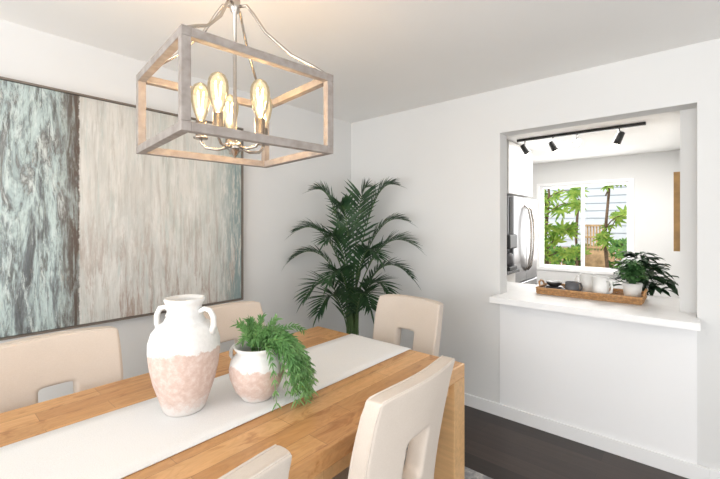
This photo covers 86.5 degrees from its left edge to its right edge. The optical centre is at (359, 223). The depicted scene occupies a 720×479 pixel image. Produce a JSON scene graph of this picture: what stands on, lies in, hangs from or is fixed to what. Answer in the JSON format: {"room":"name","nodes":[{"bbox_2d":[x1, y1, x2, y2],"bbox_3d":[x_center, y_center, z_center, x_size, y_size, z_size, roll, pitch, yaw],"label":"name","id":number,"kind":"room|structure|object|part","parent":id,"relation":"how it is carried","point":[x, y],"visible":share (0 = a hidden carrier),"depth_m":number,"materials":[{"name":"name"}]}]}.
{"room":"dining room","nodes":[
{"label":"dining room","id":0,"kind":"room"},
{"bbox_2d":[0,19,350,402],"bbox_3d":[-1.804,0.210,1.944,0.120,2.440,5.390,0,0,41],"label":"wall","id":1,"kind":"structure","parent":0,"point":[275,198],"depth_m":3.02,"materials":[{"name":"paint"}]},
{"bbox_2d":[0,76,242,340],"bbox_3d":[-1.528,-0.075,2.135,0.045,1.280,1.960,0,0,41],"label":"painting","id":2,"kind":"object","parent":1,"relation":"attached to","point":[94,230],"visible":0.95,"depth_m":2.18},
{"bbox_2d":[0,0,719,163],"bbox_3d":[1.197,-1.060,1.906,4.775,0.100,9.550,0,0,41],"label":"ceiling","id":3,"kind":"structure","parent":0,"point":[383,57],"depth_m":2.11,"materials":[{"name":"paint"}]},
{"bbox_2d":[136,0,332,167],"bbox_3d":[-0.495,-0.634,1.516,0.574,0.749,0.532,0,0,-43],"label":"chandelier","id":4,"kind":"object","parent":3,"relation":"hanging from","point":[183,37],"visible":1,"depth_m":1.47,"materials":[{"name":"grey wood"}]},
{"bbox_2d":[517,122,645,154],"bbox_3d":[2.351,-0.912,4.184,1.240,0.193,0.137,0,0,41],"label":"track light","id":5,"kind":"object","parent":3,"relation":"attached to","point":[619,136],"visible":1,"depth_m":4.15,"materials":[{"name":"black metal"}]},
{"bbox_3d":[2.355,-0.995,4.188,1.240,0.029,0.036,0,0,41],"label":"rail","id":6,"kind":"part","parent":5,"relation":"part of","materials":[{"name":"black metal"}]},
{"bbox_2d":[351,38,719,470],"bbox_3d":[1.648,0.210,2.430,4.475,2.440,0.146,0,0,41],"label":"wall","id":7,"kind":"structure","parent":0,"point":[448,158],"depth_m":2.68,"materials":[{"name":"paint"}]},
{"bbox_2d":[464,393,719,478],"bbox_3d":[1.599,1.385,2.373,4.475,0.090,0.018,0,0,41],"label":"baseboard","id":8,"kind":"structure","parent":7,"relation":"attached to","point":[667,463],"depth_m":2.43,"materials":[{"name":"white paint"}]},
{"bbox_2d":[464,405,687,478],"bbox_3d":[1.197,1.480,1.906,4.775,0.100,9.550,0,0,41],"label":"floor","id":9,"kind":"structure","parent":0,"point":[495,447],"depth_m":2.37,"materials":[{"name":"brown wood"}]},
{"bbox_2d":[283,177,421,334],"bbox_3d":[-0.049,0.515,3.108,1.170,1.829,0.636,0,0,-10],"label":"potted palm","id":10,"kind":"object","parent":9,"relation":"on","point":[356,299],"visible":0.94,"depth_m":3.13,"materials":[{"name":"green plant"}]},
{"bbox_2d":[404,444,491,478],"bbox_3d":[-0.650,1.423,1.352,2.050,0.011,3.000,0,0,41],"label":"area rug","id":11,"kind":"object","parent":9,"relation":"on","point":[469,473],"visible":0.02,"depth_m":2.17,"materials":[{"name":"fabric"}]},
{"bbox_2d":[0,326,122,412],"bbox_3d":[-1.116,0.944,1.470,0.579,0.946,0.469,0,0,41],"label":"dining chair","id":12,"kind":"object","parent":11,"relation":"on","point":[90,357],"visible":0.52,"depth_m":1.61,"materials":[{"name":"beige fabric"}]},
{"bbox_2d":[0,326,463,478],"bbox_3d":[-0.486,1.049,1.515,1.046,0.738,1.846,0,0,41],"label":"dining table","id":13,"kind":"object","parent":11,"relation":"on","point":[319,437],"visible":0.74,"depth_m":1.35,"materials":[{"name":"brown wood"}]},
{"bbox_2d":[0,334,410,478],"bbox_3d":[-0.490,0.787,1.518,0.430,0.227,1.863,0,0,41],"label":"table runner","id":14,"kind":"object","parent":13,"relation":"on","point":[120,443],"visible":0.7,"depth_m":1.25,"materials":[{"name":"white fabric"}]},
{"bbox_2d":[147,294,219,416],"bbox_3d":[-0.641,0.471,1.401,0.251,0.405,0.244,0,0,11],"label":"ceramic vase","id":15,"kind":"object","parent":14,"relation":"on","point":[183,350],"visible":1,"depth_m":1.32,"materials":[{"name":"ceramic"}]},
{"bbox_2d":[229,313,318,410],"bbox_3d":[-0.331,0.513,1.506,0.372,0.321,0.296,0,0,11],"label":"potted plant","id":16,"kind":"object","parent":14,"relation":"on","point":[256,371],"visible":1,"depth_m":1.43,"materials":[{"name":"plant"}]},
{"bbox_3d":[-0.401,0.572,1.495,0.212,0.203,0.212,0,0,11],"label":"pot","id":17,"kind":"part","parent":16,"relation":"part of","materials":[{"name":"ceramic"}]},
{"bbox_2d":[203,301,264,343],"bbox_3d":[-0.607,0.944,2.061,0.579,0.946,0.469,0,0,41],"label":"dining chair","id":18,"kind":"object","parent":11,"relation":"on","point":[226,313],"visible":0.21,"depth_m":2.23,"materials":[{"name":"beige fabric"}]},
{"bbox_2d":[218,444,291,478],"bbox_3d":[-0.489,0.944,0.811,0.579,0.946,0.469,0,0,41],"label":"dining chair","id":19,"kind":"object","parent":11,"relation":"on","point":[274,462],"visible":1,"depth_m":0.77,"materials":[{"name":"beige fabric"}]},
{"bbox_2d":[332,355,454,478],"bbox_3d":[-0.002,0.944,1.369,0.579,0.946,0.469,0,0,39],"label":"dining chair","id":20,"kind":"object","parent":11,"relation":"on","point":[410,411],"visible":0.99,"depth_m":1.13,"materials":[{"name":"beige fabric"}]},
{"bbox_3d":[-0.068,0.998,1.423,0.410,0.100,0.460,0,0,39],"label":"seat","id":21,"kind":"part","parent":20,"relation":"part of","materials":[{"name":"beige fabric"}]},
{"bbox_2d":[372,294,443,355],"bbox_3d":[0.167,0.944,2.285,0.469,0.946,0.579,0,0,41],"label":"dining chair","id":22,"kind":"object","parent":11,"relation":"on","point":[422,316],"visible":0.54,"depth_m":2.43,"materials":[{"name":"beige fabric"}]},
{"bbox_2d":[507,269,519,281],"bbox_3d":[1.213,0.975,4.314,0.795,0.910,1.060,0,0,41],"label":"countertop","id":23,"kind":"structure","parent":9,"relation":"on","point":[510,274],"depth_m":4.37,"materials":[{"name":"stone"}]},
{"bbox_2d":[507,234,516,270],"bbox_3d":[1.665,0.319,4.399,0.200,0.400,0.240,0,0,41],"label":"coffee maker","id":24,"kind":"object","parent":23,"relation":"on","point":[511,238],"visible":0.42,"depth_m":4.32,"materials":[{"name":"black metal"}]},
{"bbox_2d":[507,195,538,284],"bbox_3d":[1.868,0.545,5.057,0.808,1.770,0.900,0,0,41],"label":"refrigerator","id":25,"kind":"object","parent":9,"relation":"on","point":[521,211],"visible":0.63,"depth_m":4.77,"materials":[{"name":"silver metal"}]},
{"bbox_3d":[1.939,0.188,4.698,0.055,1.045,0.445,0,0,41],"label":"door","id":26,"kind":"part","parent":25,"relation":"part of","materials":[{"name":"silver metal"}]},
{"bbox_3d":[2.086,1.050,4.869,0.055,0.660,0.896,0,0,41],"label":"drawer","id":27,"kind":"part","parent":25,"relation":"part of","materials":[{"name":"silver metal"}]},
{"bbox_3d":[2.233,0.188,5.039,0.055,1.045,0.445,0,0,41],"label":"door","id":28,"kind":"part","parent":25,"relation":"part of","materials":[{"name":"silver metal"}]},
{"bbox_3d":[1.496,0.998,2.984,1.531,0.864,0.485,0,0,41],"label":"base cabinet","id":29,"kind":"object","parent":9,"relation":"on","visible":0},
{"bbox_2d":[489,282,700,330],"bbox_3d":[1.440,0.545,2.865,1.642,0.040,0.820,0,0,41],"label":"countertop","id":30,"kind":"structure","parent":29,"relation":"on","point":[656,310],"depth_m":2.44,"materials":[{"name":"white stone"}]},
{"bbox_2d":[536,279,647,304],"bbox_3d":[1.668,0.478,2.787,0.678,0.092,0.316,0,0,41],"label":"woven tray","id":31,"kind":"object","parent":30,"relation":"on","point":[616,296],"visible":0.62,"depth_m":2.67,"materials":[{"name":"wicker"}]},
{"bbox_2d":[544,280,564,291],"bbox_3d":[1.490,0.476,2.940,0.150,0.070,0.150,0,0,41],"label":"plate stack","id":32,"kind":"object","parent":31,"relation":"on","point":[551,283],"visible":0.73,"depth_m":2.91,"materials":[{"name":"grey ceramic"}]},
{"bbox_2d":[546,280,561,286],"bbox_3d":[1.490,0.461,2.940,0.110,0.040,0.110,0,0,41],"label":"bowl","id":33,"kind":"object","parent":32,"relation":"on","point":[551,283],"depth_m":2.91,"materials":[{"name":"black ceramic"}]},
{"bbox_2d":[565,281,582,293],"bbox_3d":[1.559,0.466,2.783,0.123,0.090,0.092,0,0,18],"label":"coffee mug","id":34,"kind":"object","parent":31,"relation":"on","point":[569,285],"visible":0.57,"depth_m":2.76,"materials":[{"name":"grey ceramic"}]},
{"bbox_2d":[574,273,593,291],"bbox_3d":[1.683,0.441,2.873,0.128,0.140,0.096,0,0,25],"label":"coffee mug","id":35,"kind":"object","parent":31,"relation":"on","point":[585,278],"visible":0.63,"depth_m":2.83,"materials":[{"name":"white ceramic"}]},
{"bbox_2d":[592,276,612,295],"bbox_3d":[1.685,0.441,2.672,0.104,0.140,0.138,0,0,15],"label":"coffee mug","id":36,"kind":"object","parent":31,"relation":"on","point":[600,284],"visible":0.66,"depth_m":2.65,"materials":[{"name":"white ceramic"}]},
{"bbox_3d":[1.708,0.436,2.619,0.014,0.100,0.051,0,0,-15],"label":"handle","id":37,"kind":"part","parent":36,"relation":"part of","materials":[{"name":"white ceramic"}]},
{"bbox_2d":[616,259,648,296],"bbox_3d":[1.897,0.378,2.667,0.190,0.266,0.213,0,0,20],"label":"potted herb","id":38,"kind":"object","parent":31,"relation":"on","point":[632,270],"visible":0.99,"depth_m":2.63,"materials":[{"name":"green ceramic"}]},
{"bbox_2d":[622,282,642,296],"bbox_3d":[1.897,0.461,2.669,0.120,0.100,0.120,0,0,41],"label":"pot","id":39,"kind":"object","parent":31,"relation":"on","point":[634,289],"depth_m":2.63,"materials":[{"name":"white ceramic"}]},
{"bbox_3d":[2.301,1.151,3.113,0.302,0.560,0.284,0,0,41],"label":"plant stand","id":40,"kind":"object","parent":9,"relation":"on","visible":0},
{"bbox_2d":[608,251,678,296],"bbox_3d":[2.286,0.546,3.143,0.510,0.647,0.550,0,0,41],"label":"leafy houseplant","id":41,"kind":"object","parent":40,"relation":"on","point":[649,268],"visible":0.51,"depth_m":3.04,"materials":[{"name":"green plant"}]},
{"bbox_2d":[525,150,679,297],"bbox_3d":[3.606,0.210,5.962,2.520,2.440,0.140,0,0,41],"label":"wall","id":42,"kind":"structure","parent":0,"point":[652,173],"depth_m":5.48,"materials":[{"name":"paint"}]},
{"bbox_2d":[541,181,629,270],"bbox_3d":[3.509,0.040,6.032,1.233,1.340,0.060,0,0,41],"label":"window","id":43,"kind":"structure","parent":42,"relation":"in","point":[582,186],"depth_m":6.02,"materials":[{"name":"white paint"}]},
{"bbox_2d":[537,178,633,274],"bbox_3d":[3.465,0.045,5.981,1.333,1.430,0.015,0,0,41],"label":"trim","id":44,"kind":"structure","parent":42,"relation":"attached to","point":[631,180],"depth_m":5.94,"materials":[{"name":"white paint"}]},
{"bbox_2d":[680,108,696,315],"bbox_3d":[3.216,0.210,3.690,0.145,2.440,3.810,0,0,41],"label":"wall","id":45,"kind":"structure","parent":0,"point":[688,118],"depth_m":2.27,"materials":[{"name":"paint"}]},
{"bbox_2d":[674,172,679,250],"bbox_3d":[2.882,-0.100,3.457,0.055,0.640,1.000,0,0,41],"label":"wall art","id":46,"kind":"object","parent":45,"relation":"attached to","point":[676,174],"visible":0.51,"depth_m":3.08,"materials":[{"name":"brown wood"}]},
{"bbox_3d":[1.407,0.210,5.249,0.120,2.440,3.810,0,0,41],"label":"wall","id":47,"kind":"structure","parent":0,"visible":0},
{"bbox_2d":[507,140,531,196],"bbox_3d":[1.810,-0.685,5.107,0.665,0.630,0.900,0,0,41],"label":"upper cabinet","id":48,"kind":"object","parent":47,"relation":"attached to","point":[519,165],"visible":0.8,"depth_m":4.80,"materials":[{"name":"white wood"}]},
{"bbox_3d":[1.908,-0.685,4.725,0.018,0.620,0.444,0,0,41],"label":"door","id":49,"kind":"part","parent":48,"relation":"part of","materials":[{"name":"white wood"}]},
{"bbox_3d":[2.202,-0.685,5.066,0.018,0.620,0.444,0,0,41],"label":"door","id":50,"kind":"part","parent":48,"relation":"part of","materials":[{"name":"white wood"}]},
{"label":"outside","id":51,"kind":"structure","parent":0,"visible":0},
{"bbox_3d":[5.701,1.500,8.915,15.000,0.100,7.050,0,0,41],"label":"ground","id":52,"kind":"structure","parent":51,"visible":0},
{"bbox_2d":[544,187,592,264],"bbox_3d":[3.515,0.190,7.156,1.428,2.523,0.792,0,0,41],"label":"tree","id":53,"kind":"object","parent":52,"relation":"on","point":[558,230],"visible":0.39,"depth_m":7.05,"materials":[{"name":"green plant"}]},
{"bbox_2d":[544,199,619,267],"bbox_3d":[4.898,0.439,8.674,1.876,2.025,0.850,0,0,41],"label":"shrub","id":54,"kind":"object","parent":52,"relation":"on","point":[572,262],"visible":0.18,"depth_m":8.62,"materials":[{"name":"green plant"}]},
{"bbox_2d":[549,247,620,265],"bbox_3d":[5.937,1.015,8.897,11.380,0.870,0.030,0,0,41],"label":"shrub","id":55,"kind":"object","parent":52,"relation":"on","point":[613,257],"visible":0.02,"depth_m":8.95,"materials":[{"name":"green plant"}]},
{"bbox_2d":[544,184,626,264],"bbox_3d":[6.785,-1.060,10.172,13.000,5.020,0.330,0,0,41],"label":"neighboring house","id":56,"kind":"structure","parent":52,"relation":"on","point":[595,204],"depth_m":10.33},
{"bbox_2d":[585,225,608,267],"bbox_3d":[4.695,0.730,7.624,0.460,1.440,0.200,0,0,41],"label":"fence","id":57,"kind":"object","parent":52,"relation":"on","point":[597,259],"visible":0.48,"depth_m":7.58,"materials":[{"name":"brown wood"}]},
{"bbox_2d":[592,184,626,267],"bbox_3d":[4.226,0.101,6.532,0.734,2.701,0.687,0,0,-20],"label":"tree","id":58,"kind":"object","parent":52,"relation":"on","point":[603,237],"visible":0.32,"depth_m":6.51,"materials":[{"name":"green plant"}]},
{"bbox_2d":[608,237,626,268],"bbox_3d":[5.790,0.438,7.888,1.270,2.027,0.754,0,0,41],"label":"shrub","id":59,"kind":"object","parent":52,"relation":"on","point":[620,244],"visible":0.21,"depth_m":8.08,"materials":[{"name":"green plant"}]}
]}

